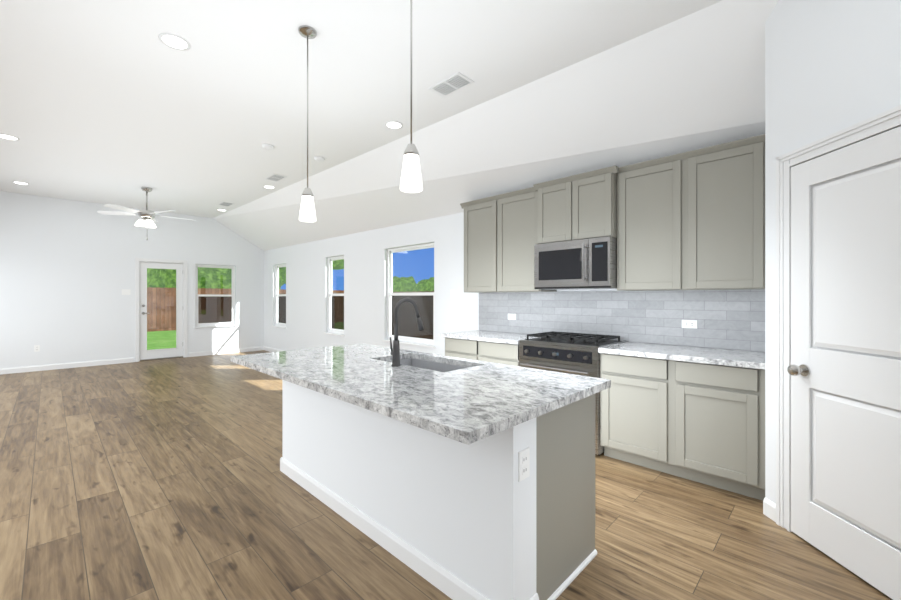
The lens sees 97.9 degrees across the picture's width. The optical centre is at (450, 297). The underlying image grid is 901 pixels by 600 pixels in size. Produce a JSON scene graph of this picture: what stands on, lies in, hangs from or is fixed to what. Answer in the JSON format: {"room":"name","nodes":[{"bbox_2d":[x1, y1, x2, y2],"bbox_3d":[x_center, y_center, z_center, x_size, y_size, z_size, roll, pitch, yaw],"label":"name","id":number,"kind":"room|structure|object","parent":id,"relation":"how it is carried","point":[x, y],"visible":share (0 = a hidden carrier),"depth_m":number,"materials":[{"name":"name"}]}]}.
{"room":"open-plan kitchen","nodes":[
{"label":"open-plan kitchen","id":0,"kind":"room"},
{"bbox_2d":[0,191,263,368],"bbox_3d":[-7.670,-0.395,6.978,0.125,3.450,8.325,0,0,44],"label":"wall","id":1,"kind":"structure","parent":0,"point":[66,265],"depth_m":7.60,"materials":[{"name":"white paint"}]},
{"bbox_2d":[34,345,39,351],"bbox_3d":[-7.473,0.920,7.083,0.008,0.115,0.070,0,0,44],"label":"outlet","id":2,"kind":"object","parent":1,"relation":"attached to","point":[36,347],"visible":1,"depth_m":7.08,"materials":[{"name":"white plastic"}]},
{"bbox_2d":[122,289,130,294],"bbox_3d":[-6.600,-0.110,7.977,0.008,0.115,0.140,0,0,44],"label":"light switch","id":3,"kind":"object","parent":1,"relation":"attached to","point":[124,291],"visible":1,"depth_m":7.98,"materials":[{"name":"white plastic"}]},
{"bbox_2d":[135,258,187,361],"bbox_3d":[-6.217,0.254,8.444,0.147,2.151,0.911,0,0,44],"label":"door","id":4,"kind":"structure","parent":1,"relation":"in","point":[141,264],"depth_m":8.39,"materials":[{"name":"white wood"}]},
{"bbox_2d":[194,264,237,327],"bbox_3d":[-5.496,-0.033,9.178,0.143,1.448,0.894,0,0,44],"label":"window","id":5,"kind":"structure","parent":1,"relation":"in","point":[211,310],"depth_m":9.21,"materials":[{"name":"white plastic"}]},
{"bbox_2d":[0,0,777,250],"bbox_3d":[-2.965,-1.616,2.474,13.150,1.108,8.450,0,0,44],"label":"ceiling","id":6,"kind":"structure","parent":0,"point":[101,110],"depth_m":3.33,"materials":[{"name":"white paint"}]},
{"bbox_2d":[0,134,19,140],"bbox_3d":[-5.074,-1.836,4.489,0.190,0.006,0.190,0,0,44],"label":"recessed light","id":7,"kind":"object","parent":6,"relation":"in","point":[4,136],"visible":1,"depth_m":4.50,"materials":[{"name":"white plastic"}]},
{"bbox_2d":[12,181,29,184],"bbox_3d":[-6.899,-1.836,6.298,0.190,0.006,0.190,0,0,44],"label":"recessed light","id":8,"kind":"object","parent":6,"relation":"in","point":[16,182],"visible":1,"depth_m":6.30,"materials":[{"name":"white plastic"}]},
{"bbox_2d":[97,187,195,239],"bbox_3d":[-5.069,-1.399,6.630,1.350,0.879,1.310,0,0,44],"label":"ceiling fan","id":9,"kind":"object","parent":6,"relation":"hanging from","point":[148,216],"depth_m":6.50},
{"bbox_2d":[158,33,190,50],"bbox_3d":[-1.983,-1.836,2.819,0.190,0.006,0.190,0,0,44],"label":"recessed light","id":10,"kind":"object","parent":6,"relation":"in","point":[173,41],"visible":1,"depth_m":2.81,"materials":[{"name":"white plastic"}]},
{"bbox_2d":[218,202,234,206],"bbox_3d":[-4.418,-1.833,7.712,0.360,0.012,0.200,0,0,44],"label":"ceiling vent","id":11,"kind":"object","parent":6,"relation":"in","point":[228,204],"visible":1,"depth_m":7.70,"materials":[{"name":"white"}]},
{"bbox_2d":[262,144,273,149],"bbox_3d":[-2.213,-1.822,4.758,0.136,0.034,0.136,0,0,44],"label":"smoke detector","id":12,"kind":"object","parent":6,"relation":"attached to","point":[264,146],"visible":1,"depth_m":4.72,"materials":[{"name":"white plastic"}]},
{"bbox_2d":[263,185,274,188],"bbox_3d":[-3.019,-1.836,6.524,0.190,0.006,0.190,0,0,44],"label":"recessed light","id":13,"kind":"object","parent":6,"relation":"in","point":[264,186],"visible":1,"depth_m":6.54,"materials":[{"name":"white plastic"}]},
{"bbox_2d":[265,174,286,181],"bbox_3d":[-2.683,-1.833,6.019,0.360,0.012,0.200,0,0,44],"label":"ceiling vent","id":14,"kind":"object","parent":6,"relation":"in","point":[274,177],"visible":1,"depth_m":5.99,"materials":[{"name":"white metal"}]},
{"bbox_2d":[298,25,316,221],"bbox_3d":[-0.988,-1.185,2.711,0.124,1.308,0.124,0,0,44],"label":"pendant light","id":15,"kind":"object","parent":6,"relation":"hanging from","point":[307,210],"visible":1,"depth_m":2.69,"materials":[{"name":"white glass"}]},
{"bbox_2d":[314,156,324,161],"bbox_3d":[-1.729,-1.822,5.170,0.136,0.034,0.136,0,0,44],"label":"smoke detector","id":16,"kind":"object","parent":6,"relation":"attached to","point":[316,158],"visible":1,"depth_m":5.13,"materials":[{"name":"white plastic"}]},
{"bbox_2d":[385,121,402,128],"bbox_3d":[-0.602,-1.836,4.178,0.190,0.006,0.190,0,0,44],"label":"recessed light","id":17,"kind":"object","parent":6,"relation":"in","point":[390,124],"visible":1,"depth_m":4.18,"materials":[{"name":"white plastic"}]},
{"bbox_2d":[400,0,422,192],"bbox_3d":[-0.193,-1.185,1.935,0.124,1.308,0.124,0,0,44],"label":"pendant light","id":18,"kind":"object","parent":6,"relation":"hanging from","point":[411,180],"visible":1,"depth_m":1.91,"materials":[{"name":"white glass"}]},
{"bbox_2d":[429,72,473,96],"bbox_3d":[0.007,-1.833,3.394,0.360,0.012,0.200,0,0,44],"label":"ceiling vent","id":19,"kind":"object","parent":6,"relation":"in","point":[457,81],"visible":1,"depth_m":3.38,"materials":[{"name":"white metal"}]},
{"bbox_2d":[0,350,891,599],"bbox_3d":[-2.965,1.380,2.474,13.150,0.100,8.450,0,0,44],"label":"floor","id":20,"kind":"structure","parent":0,"point":[162,479],"depth_m":2.36,"materials":[{"name":"brown wood"}]},
{"bbox_2d":[231,343,610,599],"bbox_3d":[-0.387,0.880,2.460,2.330,0.900,1.120,0,0,44],"label":"kitchen island","id":21,"kind":"object","parent":20,"relation":"on","point":[477,476],"visible":1,"depth_m":1.85,"materials":[{"name":"white paint"}]},
{"bbox_2d":[390,298,423,366],"bbox_3d":[-0.284,0.216,2.547,0.095,0.427,0.258,0,0,44],"label":"faucet","id":22,"kind":"object","parent":21,"relation":"on","point":[395,351],"visible":1,"depth_m":2.46,"materials":[{"name":"grey metal"}]},
{"bbox_2d":[440,330,536,365],"bbox_3d":[0.491,0.872,4.370,1.069,0.915,0.651,0,0,44],"label":"base cabinet","id":23,"kind":"object","parent":20,"relation":"on","point":[488,346],"visible":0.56,"depth_m":4.16,"materials":[{"name":"grey wood"}]},
{"bbox_2d":[519,331,626,455],"bbox_3d":[1.132,0.844,3.697,0.780,0.971,0.698,0,0,44],"label":"gas range","id":24,"kind":"object","parent":20,"relation":"on","point":[563,352],"visible":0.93,"depth_m":3.47,"materials":[{"name":"silver metal"}]},
{"bbox_2d":[598,342,764,500],"bbox_3d":[1.822,0.872,3.071,1.073,0.915,0.651,0,0,44],"label":"base cabinet","id":25,"kind":"object","parent":20,"relation":"on","point":[697,414],"visible":0.93,"depth_m":2.80,"materials":[{"name":"grey wood"}]},
{"bbox_2d":[264,212,757,354],"bbox_3d":[-0.058,-0.395,5.453,13.150,3.450,0.125,0,0,44],"label":"wall","id":26,"kind":"structure","parent":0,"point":[365,253],"depth_m":6.78,"materials":[{"name":"white paint"}]},
{"bbox_2d":[272,264,286,328],"bbox_3d":[-4.007,-0.038,9.281,0.794,1.498,0.143,0,0,44],"label":"window","id":27,"kind":"structure","parent":26,"relation":"in","point":[280,299],"depth_m":9.48,"materials":[{"name":"white plastic"}]},
{"bbox_2d":[324,255,344,335],"bbox_3d":[-2.179,-0.038,7.497,0.744,1.498,0.143,0,0,44],"label":"window","id":28,"kind":"structure","parent":26,"relation":"in","point":[335,301],"depth_m":7.64,"materials":[{"name":"white plastic"}]},
{"bbox_2d":[382,243,435,347],"bbox_3d":[-0.619,-0.038,5.974,1.224,1.498,0.143,0,0,44],"label":"window","id":29,"kind":"structure","parent":26,"relation":"in","point":[408,332],"depth_m":6.02,"materials":[{"name":"white plastic"}]},
{"bbox_2d":[460,134,764,292],"bbox_3d":[1.249,-0.596,3.798,2.907,1.068,0.414,0,0,44],"label":"upper cabinet","id":30,"kind":"object","parent":26,"relation":"attached to","point":[694,219],"visible":0.94,"depth_m":3.25,"materials":[{"name":"grey wood"}]},
{"bbox_2d":[534,236,616,289],"bbox_3d":[1.228,-0.302,3.747,0.747,0.440,0.491,0,0,44],"label":"microwave","id":31,"kind":"object","parent":30,"relation":"attached to","point":[591,263],"visible":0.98,"depth_m":3.56,"materials":[{"name":"silver metal"}]},
{"bbox_2d":[479,289,764,351],"bbox_3d":[1.396,0.176,3.939,2.895,0.475,0.010,0,0,44],"label":"tile backsplash","id":32,"kind":"structure","parent":26,"relation":"attached to","point":[726,319],"depth_m":3.58,"materials":[{"name":"grey tile"}]},
{"bbox_2d":[508,314,515,319],"bbox_3d":[0.718,0.225,4.587,0.115,0.070,0.008,0,0,44],"label":"outlet","id":33,"kind":"object","parent":32,"relation":"attached to","point":[510,316],"visible":1,"depth_m":4.58,"materials":[{"name":"white plastic"}]},
{"bbox_2d":[682,320,696,328],"bbox_3d":[2.020,0.225,3.316,0.115,0.070,0.008,0,0,44],"label":"outlet","id":34,"kind":"object","parent":32,"relation":"attached to","point":[685,323],"visible":1,"depth_m":3.31,"materials":[{"name":"white plastic"}]},
{"bbox_2d":[765,0,900,503],"bbox_3d":[2.837,-0.395,1.259,2.898,3.450,1.836,0,0,44],"label":"wall","id":35,"kind":"structure","parent":0,"point":[832,66],"depth_m":2.11,"materials":[{"name":"white paint"}]},
{"bbox_2d":[0,346,775,521],"bbox_3d":[-2.965,1.280,2.474,12.900,0.100,8.200,0,0,44],"label":"baseboard","id":36,"kind":"structure","parent":35,"relation":"attached to","point":[769,508],"depth_m":7.47,"materials":[{"name":"white wood"}]},
{"bbox_2d":[776,105,900,599],"bbox_3d":[1.895,0.253,1.791,0.095,2.152,1.026,0,0,-1],"label":"pantry door","id":37,"kind":"structure","parent":35,"relation":"in","point":[838,194],"depth_m":1.92,"materials":[{"name":"painted wood"},{"name":"metal"}]},
{"label":"outside","id":38,"kind":"structure","parent":0,"visible":0},
{"bbox_2d":[147,330,175,349],"bbox_3d":[-10.735,1.550,10.476,90.000,0.200,80.000,0,0,44],"label":"ground","id":39,"kind":"structure","parent":38,"point":[155,339],"depth_m":13.53,"materials":[{"name":"green plant"}]},
{"bbox_2d":[147,268,161,286],"bbox_3d":[-17.714,-2.272,19.326,7.602,7.444,5.912,0,0,44],"label":"tree","id":40,"kind":"object","parent":39,"relation":"on","point":[152,274],"visible":0.02,"depth_m":19.11,"materials":[{"name":"green plant"}]},
{"bbox_2d":[147,267,281,289],"bbox_3d":[-14.379,-2.770,23.289,8.073,8.440,8.134,0,0,44],"label":"tree","id":41,"kind":"object","parent":39,"relation":"on","point":[213,278],"visible":0.12,"depth_m":21.61,"materials":[{"name":"green plant"}]},
{"bbox_2d":[147,287,343,331],"bbox_3d":[-15.288,0.509,14.137,0.030,1.882,26.874,0,0,44],"label":"fence","id":42,"kind":"object","parent":39,"relation":"on","point":[161,302],"visible":0.1,"depth_m":17.04,"materials":[{"name":"brown wood"}]},
{"bbox_2d":[279,267,285,285],"bbox_3d":[-13.635,-3.820,24.830,8.934,10.540,7.555,0,0,44],"label":"tree","id":43,"kind":"object","parent":39,"relation":"on","point":[282,270],"visible":0.02,"depth_m":24.10,"materials":[{"name":"green plant"}]},
{"bbox_2d":[285,259,343,283],"bbox_3d":[-9.959,-2.893,27.829,7.921,8.685,6.757,0,0,44],"label":"tree","id":44,"kind":"object","parent":39,"relation":"on","point":[336,264],"visible":0.02,"depth_m":26.32,"materials":[{"name":"green plant"}]},
{"bbox_2d":[282,291,433,293],"bbox_3d":[-0.117,0.634,10.475,26.594,1.632,0.030,0,0,44],"label":"fence","id":45,"kind":"object","parent":39,"relation":"on","point":[400,291],"visible":0.09,"depth_m":11.63,"materials":[{"name":"brown wood"}]},
{"bbox_2d":[392,276,416,291],"bbox_3d":[-6.413,-0.484,48.117,4.322,4.268,4.566,0,0,44],"label":"tree","id":46,"kind":"object","parent":39,"relation":"on","point":[404,284],"visible":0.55,"depth_m":46.81,"materials":[{"name":"green plant"}]},
{"bbox_2d":[415,277,433,291],"bbox_3d":[-0.877,-0.485,44.606,5.158,3.870,4.778,0,0,44],"label":"tree","id":47,"kind":"object","parent":39,"relation":"on","point":[426,284],"visible":0.12,"depth_m":43.63,"materials":[{"name":"green plant"}]}
]}

